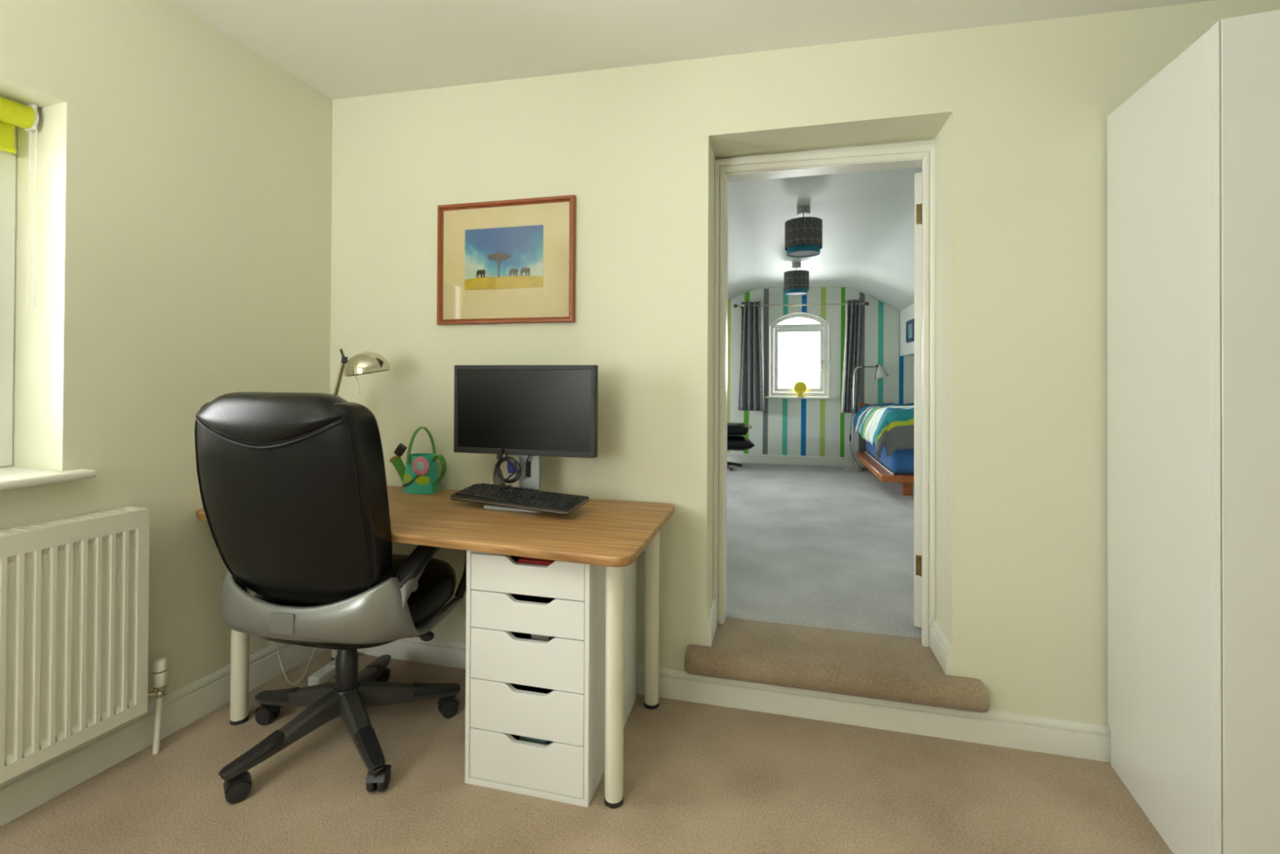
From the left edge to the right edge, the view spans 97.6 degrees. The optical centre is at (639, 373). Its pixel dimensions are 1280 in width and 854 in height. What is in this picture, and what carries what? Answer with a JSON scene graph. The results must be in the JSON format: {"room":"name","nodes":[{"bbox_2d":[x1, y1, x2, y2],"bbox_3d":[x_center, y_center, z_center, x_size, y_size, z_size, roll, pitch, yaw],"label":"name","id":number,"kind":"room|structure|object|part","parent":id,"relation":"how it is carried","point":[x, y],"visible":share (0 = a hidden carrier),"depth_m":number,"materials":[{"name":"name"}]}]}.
{"room":"home office","nodes":[
{"label":"home office","id":0,"kind":"room"},
{"bbox_2d":[0,0,333,702],"bbox_3d":[-2.253,-0.156,0.419,0.340,2.800,4.500,0,0,18],"label":"wall","id":1,"kind":"structure","parent":0,"point":[183,234],"depth_m":1.85,"materials":[{"name":"beige paint"}]},
{"bbox_2d":[0,125,97,490],"bbox_3d":[-1.913,-0.248,1.244,0.373,1.096,0.969,0,0,18],"label":"window","id":2,"kind":"structure","parent":1,"relation":"in","point":[11,477],"depth_m":1.68,"materials":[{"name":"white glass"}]},
{"bbox_2d":[0,96,39,309],"bbox_3d":[-1.934,-0.494,1.257,0.072,0.602,0.849,0,0,18],"label":"roller blind","id":3,"kind":"object","parent":2,"relation":"attached to","point":[12,113],"visible":1,"depth_m":1.63,"materials":[{"name":"yellow fabric"}]},
{"bbox_3d":[-1.798,-0.456,1.657,0.032,0.533,0.004,0,0,18],"label":"bead chain","id":4,"kind":"part","parent":3,"relation":"part of","materials":[{"name":"white plastic"}]},
{"bbox_3d":[-1.888,0.288,1.231,0.313,0.024,0.969,0,0,18],"label":"sill","id":5,"kind":"part","parent":2,"relation":"part of","materials":[{"name":"white paint"}]},
{"bbox_2d":[0,506,168,783],"bbox_3d":[-1.800,0.806,1.082,0.096,0.790,1.561,0,0,18],"label":"radiator","id":6,"kind":"object","parent":1,"relation":"attached to","point":[74,590],"visible":1,"depth_m":1.57,"materials":[{"name":"beige metal"}]},
{"bbox_2d":[0,506,150,541],"bbox_3d":[-1.809,0.417,1.053,0.096,0.012,1.493,0,0,18],"label":"grille","id":7,"kind":"object","parent":6,"relation":"attached to","point":[37,531],"depth_m":1.58,"materials":[{"name":"beige metal"}]},
{"bbox_2d":[0,641,327,826],"bbox_3d":[-1.986,1.131,0.666,0.018,0.133,3.840,0,0,18],"label":"baseboard","id":8,"kind":"structure","parent":1,"relation":"attached to","point":[185,704],"depth_m":1.78,"materials":[{"name":"white paint"}]},
{"bbox_2d":[0,648,1173,853],"bbox_3d":[0.038,1.262,-0.072,6.400,0.120,4.910,0,0,14],"label":"floor","id":9,"kind":"structure","parent":0,"point":[699,778],"depth_m":1.60,"materials":[{"name":"beige carpet"}]},
{"bbox_2d":[307,658,335,685],"bbox_3d":[-1.246,1.194,2.265,0.052,0.037,0.200,0,0,11],"label":"power strip","id":10,"kind":"object","parent":9,"relation":"on","point":[326,672],"visible":0.48,"depth_m":2.20,"materials":[{"name":"white paint"}]},
{"bbox_2d":[194,391,466,803],"bbox_3d":[-0.996,0.632,1.871,0.693,1.156,0.724,0,0,11],"label":"office chair","id":11,"kind":"object","parent":9,"relation":"on","point":[293,486],"visible":0.98,"depth_m":1.61,"materials":[{"name":"black leather"}]},
{"bbox_3d":[-1.158,1.144,1.583,0.015,0.028,0.016,0,0,11],"label":"caster stem","id":12,"kind":"part","parent":11,"relation":"part of","materials":[{"name":"black plastic"}]},
{"bbox_2d":[222,770,252,794],"bbox_3d":[-1.145,1.156,1.594,0.064,0.023,0.050,1,-1,-40],"label":"hood","id":13,"kind":"object","parent":11,"relation":"attached to","point":[241,783],"depth_m":1.58,"materials":[{"name":"black plastic"}]},
{"bbox_2d":[253,704,281,715],"bbox_3d":[-1.294,1.158,1.948,0.065,0.023,0.051,0,0,11],"label":"hood","id":14,"kind":"object","parent":11,"relation":"attached to","point":[264,709],"depth_m":1.93,"materials":[{"name":"black plastic"}]},
{"bbox_2d":[196,391,348,442],"bbox_3d":[-1.031,0.121,1.596,0.486,0.140,0.164,0,0,11],"label":"cushion","id":15,"kind":"object","parent":11,"relation":"on","point":[237,416],"depth_m":1.52,"materials":[{"name":"black leather"}]},
{"bbox_3d":[-1.079,1.090,1.712,0.060,0.096,0.338,0,0,31],"label":"leg","id":16,"kind":"part","parent":11,"relation":"part of","materials":[{"name":"grey plastic"}]},
{"bbox_3d":[-1.030,0.717,1.611,0.080,0.060,0.006,0,0,11],"label":"plate","id":17,"kind":"part","parent":11,"relation":"part of","materials":[{"name":"silver metal"}]},
{"bbox_3d":[-1.021,0.390,1.654,0.558,0.624,0.257,0,0,11],"label":"backrest","id":18,"kind":"part","parent":11,"relation":"part of","materials":[{"name":"black leather"}]},
{"bbox_3d":[-1.165,1.091,1.917,0.338,0.096,0.060,0,0,13],"label":"leg","id":19,"kind":"part","parent":11,"relation":"part of","materials":[{"name":"grey plastic"}]},
{"bbox_3d":[-0.969,0.759,1.930,0.590,0.149,0.512,0,0,11],"label":"seat","id":20,"kind":"part","parent":11,"relation":"part of","materials":[{"name":"black leather"}]},
{"bbox_3d":[-0.858,1.091,1.730,0.060,0.096,0.338,1,-1,-41],"label":"leg","id":21,"kind":"part","parent":11,"relation":"part of","materials":[{"name":"grey plastic"}]},
{"bbox_3d":[-0.996,1.093,2.062,0.060,0.096,0.338,0,0,-5],"label":"leg","id":22,"kind":"part","parent":11,"relation":"part of","materials":[{"name":"grey plastic"}]},
{"bbox_3d":[-0.760,1.147,1.615,0.015,0.028,0.016,0,0,11],"label":"caster stem","id":23,"kind":"part","parent":11,"relation":"part of","materials":[{"name":"black plastic"}]},
{"bbox_2d":[365,764,391,782],"bbox_3d":[-0.762,1.158,1.633,0.050,0.023,0.064,0,0,-5],"label":"hood","id":24,"kind":"object","parent":11,"relation":"attached to","point":[382,775],"depth_m":1.61,"materials":[{"name":"black plastic"}]},
{"bbox_3d":[-0.807,1.093,1.946,0.338,0.096,0.060,0,0,-23],"label":"leg","id":25,"kind":"part","parent":11,"relation":"part of","materials":[{"name":"grey plastic"}]},
{"bbox_3d":[-0.696,0.631,1.761,0.040,0.138,0.180,0,0,11],"label":"arm","id":26,"kind":"part","parent":11,"relation":"part of","materials":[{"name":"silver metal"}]},
{"bbox_3d":[-0.676,0.591,1.886,0.072,0.119,0.444,0,0,11],"label":"armrest","id":27,"kind":"part","parent":11,"relation":"part of","materials":[{"name":"black plastic"}]},
{"bbox_3d":[-0.704,0.868,1.853,0.049,0.030,0.038,0,0,11],"label":"lever knob","id":28,"kind":"part","parent":11,"relation":"part of","materials":[{"name":"black plastic"}]},
{"bbox_2d":[436,695,459,709],"bbox_3d":[-0.682,1.161,1.992,0.064,0.023,0.050,1,-1,-38],"label":"hood","id":29,"kind":"object","parent":11,"relation":"attached to","point":[445,702],"depth_m":1.98,"materials":[{"name":"black plastic"}]},
{"bbox_2d":[195,485,675,808],"bbox_3d":[-0.721,0.846,1.967,1.610,0.735,0.676,0,0,14],"label":"desk","id":30,"kind":"object","parent":9,"relation":"on","point":[612,534],"visible":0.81,"depth_m":1.74,"materials":[{"name":"brown wood"}]},
{"bbox_3d":[-1.394,0.850,1.954,0.053,0.691,0.053,0,0,14],"label":"leg","id":31,"kind":"part","parent":30,"relation":"part of","materials":[{"name":"beige metal"}]},
{"bbox_2d":[275,642,320,684],"bbox_3d":[-1.276,0.993,2.126,0.176,0.364,0.217,0,0,33],"label":"lead","id":32,"kind":"object","parent":30,"relation":"hanging from","point":[277,648],"visible":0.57,"depth_m":2.05,"materials":[{"name":"white plastic"}]},
{"bbox_3d":[-1.283,0.854,2.390,0.053,0.691,0.053,0,0,14],"label":"leg","id":33,"kind":"part","parent":30,"relation":"part of","materials":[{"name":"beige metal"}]},
{"bbox_2d":[333,348,391,396],"bbox_3d":[-1.173,0.190,2.224,0.376,0.576,0.165,0,0,14],"label":"desk lamp","id":34,"kind":"object","parent":30,"relation":"on","point":[363,362],"visible":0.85,"depth_m":2.15,"materials":[{"name":"silver metal"}]},
{"bbox_3d":[-1.202,0.047,2.227,0.071,0.197,0.017,0,0,14],"label":"arm","id":35,"kind":"part","parent":34,"relation":"part of","materials":[{"name":"silver metal"}]},
{"bbox_2d":[355,374,360,395],"bbox_3d":[-1.099,0.042,2.182,0.022,0.087,0.012,0,0,14],"label":"switch","id":36,"kind":"object","parent":34,"relation":"attached to","point":[358,394],"depth_m":2.18,"materials":[{"name":"metal"}]},
{"bbox_3d":[-1.069,-0.037,2.200,0.164,0.097,0.164,0,0,14],"label":"lamp shade","id":37,"kind":"part","parent":34,"relation":"part of","materials":[{"name":"silver metal"}]},
{"bbox_2d":[389,426,446,493],"bbox_3d":[-0.908,0.348,2.286,0.274,0.264,0.106,0,0,14],"label":"watering can","id":38,"kind":"object","parent":30,"relation":"on","point":[420,475],"visible":0.99,"depth_m":2.24,"materials":[{"name":"green metal"}]},
{"bbox_3d":[-0.985,0.399,2.311,0.105,0.122,0.038,0,0,24],"label":"spout","id":39,"kind":"part","parent":38,"relation":"part of","materials":[{"name":"green metal"}]},
{"bbox_2d":[393,443,407,457],"bbox_3d":[-0.969,0.309,2.265,0.054,0.057,0.034,0,0,14],"label":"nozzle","id":40,"kind":"object","parent":38,"relation":"on","point":[401,448],"visible":1,"depth_m":2.26,"materials":[{"name":"black plastic"}]},
{"bbox_2d":[416,461,424,471],"bbox_3d":[-0.874,0.367,2.228,0.040,0.040,0.011,0,0,14],"label":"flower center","id":41,"kind":"object","parent":38,"relation":"on","point":[420,464],"depth_m":2.22,"materials":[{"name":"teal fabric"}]},
{"bbox_2d":[412,456,429,475],"bbox_3d":[-0.873,0.367,2.229,0.078,0.078,0.007,0,0,14],"label":"flower","id":42,"kind":"object","parent":38,"relation":"on","point":[420,467],"depth_m":2.23,"materials":[{"name":"pink fabric"}]},
{"bbox_3d":[-0.888,0.289,2.279,0.113,0.146,0.028,1,-1,-40],"label":"handle","id":43,"kind":"part","parent":38,"relation":"part of","materials":[{"name":"green metal"}]},
{"bbox_3d":[-0.809,0.399,2.248,0.061,0.147,0.025,0,0,24],"label":"handle","id":44,"kind":"part","parent":38,"relation":"part of","materials":[{"name":"green metal"}]},
{"bbox_2d":[449,483,589,515],"bbox_3d":[-0.433,0.438,1.986,0.514,0.043,0.143,0,0,27],"label":"keyboard","id":45,"kind":"object","parent":30,"relation":"on","point":[521,498],"visible":0.97,"depth_m":1.95,"materials":[{"name":"black plastic"}]},
{"bbox_2d":[453,364,598,513],"bbox_3d":[-0.432,0.224,2.054,0.562,0.512,0.225,0,0,14],"label":"monitor","id":46,"kind":"object","parent":30,"relation":"on","point":[535,411],"visible":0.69,"depth_m":2.06,"materials":[{"name":"black plastic"}]},
{"bbox_2d":[493,448,521,491],"bbox_3d":[-0.484,0.344,2.037,0.105,0.145,0.126,0,0,14],"label":"cable","id":47,"kind":"object","parent":46,"relation":"hanging from","point":[512,468],"visible":0.98,"depth_m":2.04,"materials":[{"name":"black plastic"}]},
{"bbox_2d":[525,455,530,475],"bbox_3d":[-0.411,0.319,2.072,0.025,0.118,0.032,1,0,-33],"label":"power cable","id":48,"kind":"object","parent":46,"relation":"attached to","point":[526,460],"visible":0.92,"depth_m":2.07,"materials":[{"name":"black plastic"}]},
{"bbox_3d":[-0.073,0.854,1.591,0.053,0.691,0.053,0,0,14],"label":"leg","id":49,"kind":"part","parent":30,"relation":"part of","materials":[{"name":"beige metal"}]},
{"bbox_3d":[0.044,0.858,2.059,0.053,0.691,0.053,0,0,14],"label":"leg","id":50,"kind":"part","parent":30,"relation":"part of","materials":[{"name":"beige metal"}]},
{"bbox_2d":[464,550,636,807],"bbox_3d":[-0.265,0.865,1.880,0.386,0.700,0.546,0,0,14],"label":"drawer unit","id":51,"kind":"object","parent":9,"relation":"on","point":[517,685],"visible":0.82,"depth_m":1.62,"materials":[{"name":"white paint"}]},
{"bbox_3d":[-0.329,1.121,1.623,0.355,0.143,0.017,0,0,14],"label":"drawer","id":52,"kind":"part","parent":51,"relation":"part of","materials":[{"name":"white paint"}]},
{"bbox_3d":[-0.328,0.826,1.625,0.355,0.147,0.017,0,0,14],"label":"drawer","id":53,"kind":"part","parent":51,"relation":"part of","materials":[{"name":"white paint"}]},
{"bbox_3d":[-0.329,0.975,1.624,0.355,0.144,0.017,0,0,14],"label":"drawer","id":54,"kind":"part","parent":51,"relation":"part of","materials":[{"name":"white paint"}]},
{"bbox_3d":[-0.327,0.696,1.626,0.355,0.107,0.017,0,0,14],"label":"drawer","id":55,"kind":"part","parent":51,"relation":"part of","materials":[{"name":"white paint"}]},
{"bbox_3d":[-0.327,0.587,1.627,0.355,0.106,0.017,0,0,14],"label":"drawer","id":56,"kind":"part","parent":51,"relation":"part of","materials":[{"name":"white paint"}]},
{"bbox_2d":[517,556,555,565],"bbox_3d":[-0.263,0.589,1.771,0.140,0.078,0.270,0,0,14],"label":"cloth","id":57,"kind":"object","parent":51,"relation":"in","point":[522,559],"visible":0.11,"depth_m":1.65,"materials":[{"name":"red fabric"}]},
{"bbox_2d":[520,735,552,744],"bbox_3d":[-0.290,1.124,1.773,0.090,0.114,0.230,0,0,14],"label":"folder","id":58,"kind":"object","parent":51,"relation":"in","point":[522,738],"visible":0.02,"depth_m":1.66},
{"bbox_2d":[531,633,554,641],"bbox_3d":[-0.273,0.828,1.756,0.060,0.122,0.200,0,0,14],"label":"box","id":59,"kind":"object","parent":51,"relation":"in","point":[534,637],"visible":0.02,"depth_m":1.66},
{"bbox_2d":[1106,9,1279,853],"bbox_3d":[1.776,0.201,1.378,0.820,2.042,0.556,0,0,20],"label":"wardrobe","id":60,"kind":"object","parent":9,"relation":"on","point":[1193,154],"visible":1,"depth_m":1.32,"materials":[{"name":"white paint"}]},
{"bbox_3d":[1.403,0.200,1.526,0.018,2.042,0.526,0,0,20],"label":"panel","id":61,"kind":"part","parent":60,"relation":"part of","materials":[{"name":"white paint"}]},
{"bbox_3d":[1.495,0.208,1.200,0.400,2.010,0.032,0,0,20],"label":"door","id":62,"kind":"part","parent":60,"relation":"part of","materials":[{"name":"white paint"}]},
{"bbox_2d":[170,0,1217,99],"bbox_3d":[-0.154,-1.326,-0.049,5.600,0.360,4.420,0,0,14],"label":"ceiling","id":63,"kind":"structure","parent":0,"point":[341,49],"depth_m":1.96,"materials":[{"name":"white paint"}]},
{"bbox_2d":[329,0,1279,724],"bbox_3d":[0.691,-0.129,2.134,5.000,2.800,0.285,0,0,14],"label":"wall","id":64,"kind":"structure","parent":0,"point":[1015,114],"depth_m":2.04,"materials":[{"name":"beige paint"}]},
{"bbox_2d":[436,195,575,324],"bbox_3d":[-0.555,-0.456,2.285,0.610,0.502,0.021,0,0,14],"label":"framed picture","id":65,"kind":"object","parent":64,"relation":"attached to","point":[504,261],"visible":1,"depth_m":2.29,"materials":[{"name":"brown wood"}]},
{"bbox_2d":[464,224,543,289],"bbox_3d":[-0.559,-0.473,2.291,0.351,0.251,0.004,0,0,14],"label":"print","id":66,"kind":"object","parent":65,"relation":"attached to","point":[497,256],"depth_m":2.29,"materials":[{"name":"multicoloured paper"}]},
{"bbox_2d":[706,597,717,646],"bbox_3d":[0.282,0.967,2.188,0.018,0.105,0.209,0,0,14],"label":"trim","id":67,"kind":"structure","parent":64,"relation":"attached to","point":[712,618],"depth_m":2.14,"materials":[{"name":"white paint"}]},
{"bbox_2d":[330,636,1111,762],"bbox_3d":[0.503,1.167,2.014,3.900,0.106,0.018,0,0,14],"label":"baseboard","id":68,"kind":"structure","parent":64,"relation":"attached to","point":[1082,740],"depth_m":1.94,"materials":[{"name":"white paint"}]},
{"bbox_2d":[713,139,935,646],"bbox_3d":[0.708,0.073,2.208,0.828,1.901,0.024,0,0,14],"label":"trim","id":69,"kind":"structure","parent":64,"relation":"attached to","point":[926,153],"depth_m":2.15,"materials":[{"name":"white paint"}]},
{"bbox_2d":[913,172,922,627],"bbox_3d":[1.295,0.105,2.551,0.035,1.815,0.748,0,0,30],"label":"door","id":70,"kind":"structure","parent":64,"relation":"in","point":[917,176],"depth_m":2.23,"materials":[{"name":"white paint"}]},
{"bbox_2d":[929,619,952,675],"bbox_3d":[1.070,0.970,1.993,0.018,0.105,0.209,0,0,14],"label":"trim","id":71,"kind":"structure","parent":64,"relation":"attached to","point":[940,646],"depth_m":1.96,"materials":[{"name":"white paint"}]},
{"bbox_2d":[727,287,914,457],"bbox_3d":[1.517,-0.041,6.727,6.000,2.600,0.200,0,0,14],"label":"wall","id":72,"kind":"structure","parent":0,"point":[785,426],"depth_m":6.47,"materials":[{"name":"paint"}]},
{"bbox_2d":[727,453,866,467],"bbox_3d":[1.680,1.006,6.566,5.200,0.105,0.018,0,0,14],"label":"baseboard","id":73,"kind":"structure","parent":72,"relation":"attached to","point":[731,457],"depth_m":6.53,"materials":[{"name":"white paint"}]},
{"bbox_2d":[764,312,834,399],"bbox_3d":[1.871,-0.212,6.582,0.776,1.008,0.195,0,0,14],"label":"window","id":74,"kind":"structure","parent":72,"relation":"in","point":[823,393],"depth_m":6.60,"materials":[{"name":"white paint"}]},
{"bbox_3d":[1.881,-0.160,6.641,0.568,0.756,0.055,0,0,14],"label":"sash","id":75,"kind":"part","parent":74,"relation":"part of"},
{"bbox_3d":[1.862,0.280,6.551,0.776,0.023,0.139,0,0,14],"label":"sill","id":76,"kind":"part","parent":74,"relation":"part of","materials":[{"name":"white paint"}]},
{"bbox_2d":[793,381,807,396],"bbox_3d":[1.874,0.178,6.547,0.151,0.182,0.068,0,0,14],"label":"ornament","id":77,"kind":"object","parent":74,"relation":"on","point":[800,387],"visible":1,"depth_m":6.53,"materials":[{"name":"yellow ceramic"}]},
{"bbox_2d":[733,302,869,308],"bbox_3d":[1.841,-0.790,6.477,1.499,0.056,0.141,0,0,14],"label":"curtain rod","id":78,"kind":"object","parent":72,"relation":"attached to","point":[865,303],"visible":0.91,"depth_m":6.41,"materials":[{"name":"silver metal"}]},
{"bbox_2d":[737,301,764,410],"bbox_3d":[1.304,-0.206,6.556,0.300,1.275,0.074,0,0,14],"label":"curtain","id":79,"kind":"object","parent":78,"relation":"hanging from","point":[751,394],"visible":1,"depth_m":6.55,"materials":[{"name":"grey fabric"}]},
{"bbox_2d":[840,299,862,413],"bbox_3d":[2.377,-0.195,6.290,0.226,1.270,0.074,0,0,14],"label":"curtain","id":80,"kind":"object","parent":78,"relation":"hanging from","point":[853,324],"visible":0.94,"depth_m":6.28,"materials":[{"name":"grey fabric"}]},
{"bbox_2d":[725,462,921,638],"bbox_3d":[1.017,1.112,4.720,6.000,0.140,4.919,0,0,14],"label":"floor","id":81,"kind":"structure","parent":0,"point":[820,546],"depth_m":3.27,"materials":[{"name":"grey carpet"}]},
{"bbox_2d":[727,422,755,471],"bbox_3d":[0.919,0.800,6.325,0.702,0.503,0.551,0,0,6],"label":"recliner","id":82,"kind":"object","parent":81,"relation":"on","point":[736,441],"visible":0.31,"depth_m":6.07,"materials":[{"name":"black leather"}]},
{"bbox_3d":[1.025,1.017,6.333,0.264,0.070,0.044,0,0,-7],"label":"leg","id":83,"kind":"part","parent":82,"relation":"part of","materials":[{"name":"black wood"}]},
{"bbox_3d":[0.880,0.613,6.264,0.635,0.130,0.400,0,0,6],"label":"seat","id":84,"kind":"part","parent":82,"relation":"part of","materials":[{"name":"black leather"}]},
{"bbox_3d":[0.917,0.778,6.309,0.702,0.183,0.500,0,0,6],"label":"seat","id":85,"kind":"part","parent":82,"relation":"part of","materials":[{"name":"black leather"}]},
{"bbox_2d":[843,364,888,471],"bbox_3d":[2.483,0.479,6.144,0.467,1.162,0.200,0,0,14],"label":"floor lamp","id":86,"kind":"object","parent":81,"relation":"on","point":[880,372],"visible":1,"depth_m":6.16,"materials":[{"name":"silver metal"}]},
{"bbox_3d":[2.390,0.705,6.151,0.158,0.692,0.023,0,0,10],"label":"cord","id":87,"kind":"part","parent":86,"relation":"part of","materials":[{"name":"black plastic"}]},
{"bbox_3d":[2.639,-0.021,6.110,0.151,0.160,0.156,0,0,14],"label":"lamp shade","id":88,"kind":"part","parent":86,"relation":"part of","materials":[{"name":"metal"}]},
{"bbox_2d":[855,402,914,495],"bbox_3d":[2.677,0.688,5.417,0.915,0.735,1.665,0,0,14],"label":"bed","id":89,"kind":"object","parent":81,"relation":"on","point":[883,475],"visible":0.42,"depth_m":4.95,"materials":[{"name":"orange wood"}]},
{"bbox_3d":[2.896,0.699,6.198,0.865,0.527,0.023,0,0,14],"label":"headboard panel","id":90,"kind":"part","parent":89,"relation":"part of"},
{"bbox_3d":[2.895,0.400,6.200,0.870,0.145,0.045,0,0,14],"label":"headboard","id":91,"kind":"part","parent":89,"relation":"part of","materials":[{"name":"orange wood"}]},
{"bbox_3d":[2.297,0.892,5.548,0.115,0.055,1.500,0,0,14],"label":"rail","id":92,"kind":"part","parent":89,"relation":"part of","materials":[{"name":"orange wood"}]},
{"bbox_2d":[865,440,914,475],"bbox_3d":[2.711,0.714,5.394,0.817,0.301,1.574,0,0,14],"label":"mattress","id":93,"kind":"object","parent":89,"relation":"on","point":[900,461],"visible":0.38,"depth_m":4.78,"materials":[{"name":"blue fabric"}]},
{"bbox_2d":[853,402,914,460],"bbox_3d":[2.630,0.510,5.402,0.909,0.474,1.595,0,0,14],"label":"duvet","id":94,"kind":"object","parent":93,"relation":"on","point":[891,424],"visible":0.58,"depth_m":4.76,"materials":[{"name":"fabric"}]},
{"bbox_3d":[2.491,0.886,4.666,0.915,0.055,0.120,0,0,14],"label":"foot rail","id":95,"kind":"part","parent":89,"relation":"part of","materials":[{"name":"orange wood"}]},
{"bbox_3d":[2.312,0.982,4.853,0.070,0.135,0.070,0,0,14],"label":"leg","id":96,"kind":"part","parent":89,"relation":"part of","materials":[{"name":"orange wood"}]},
{"bbox_2d":[727,167,922,311],"bbox_3d":[0.636,-0.575,4.573,4.320,1.028,4.414,0,0,14],"label":"ceiling","id":97,"kind":"structure","parent":0,"point":[867,217],"depth_m":4.00,"materials":[{"name":"white paint"}]},
{"bbox_2d":[783,262,808,295],"bbox_3d":[1.441,-0.876,5.157,0.224,0.286,0.224,0,0,14],"label":"pendant light","id":98,"kind":"object","parent":97,"relation":"hanging from","point":[796,282],"visible":1,"depth_m":5.07,"materials":[{"name":"grey fabric"}]},
{"bbox_3d":[1.440,-0.850,5.156,0.224,0.165,0.224,0,0,14],"label":"lamp shade","id":99,"kind":"part","parent":98,"relation":"part of","materials":[{"name":"grey fabric"}]},
{"bbox_3d":[1.440,-0.818,5.156,0.198,0.170,0.198,0,0,14],"label":"lamp shade","id":100,"kind":"part","parent":98,"relation":"part of","materials":[{"name":"teal fabric"}]},
{"bbox_2d":[786,292,807,295],"bbox_3d":[1.440,-0.738,5.156,0.192,0.003,0.192,0,0,14],"label":"diffuser","id":101,"kind":"object","parent":98,"relation":"attached to","point":[787,293],"depth_m":5.14,"materials":[{"name":"white plastic"}]},
{"bbox_2d":[784,205,822,257],"bbox_3d":[1.016,-0.888,3.480,0.224,0.291,0.224,0,0,14],"label":"pendant light","id":102,"kind":"object","parent":97,"relation":"hanging from","point":[802,235],"visible":1,"depth_m":3.40,"materials":[{"name":"grey fabric"}]},
{"bbox_3d":[1.016,-0.860,3.479,0.224,0.165,0.224,0,0,14],"label":"lamp shade","id":103,"kind":"part","parent":102,"relation":"part of","materials":[{"name":"grey fabric"}]},
{"bbox_3d":[1.016,-0.827,3.479,0.198,0.170,0.198,0,0,14],"label":"lamp shade","id":104,"kind":"part","parent":102,"relation":"part of","materials":[{"name":"teal fabric"}]},
{"bbox_2d":[787,250,819,257],"bbox_3d":[1.015,-0.748,3.479,0.192,0.003,0.192,0,0,14],"label":"diffuser","id":105,"kind":"object","parent":102,"relation":"attached to","point":[790,253],"depth_m":3.48,"materials":[{"name":"white plastic"}]},
{"bbox_2d":[684,617,989,712],"bbox_3d":[0.683,1.069,2.084,0.991,0.105,0.359,0,0,14],"label":"step","id":106,"kind":"structure","parent":0,"point":[900,668],"depth_m":1.99,"materials":[{"name":"beige carpet"}]},
{"bbox_2d":[899,303,914,355],"bbox_3d":[2.864,-0.459,5.059,0.488,0.501,2.400,0,0,14],"label":"wall","id":107,"kind":"structure","parent":0,"point":[907,313],"depth_m":6.03,"materials":[{"name":"grey paint"}]},
{"bbox_2d":[906,318,914,342],"bbox_3d":[2.761,-0.435,5.713,0.022,0.220,0.320,0,0,14],"label":"framed picture","id":108,"kind":"object","parent":107,"relation":"attached to","point":[909,324],"visible":0.83,"depth_m":5.71},
{"bbox_2d":[907,323,912,338],"bbox_3d":[2.765,-0.435,5.712,0.010,0.152,0.252,0,0,14],"label":"print","id":109,"kind":"object","parent":108,"relation":"attached to","point":[909,325],"depth_m":5.71}
]}

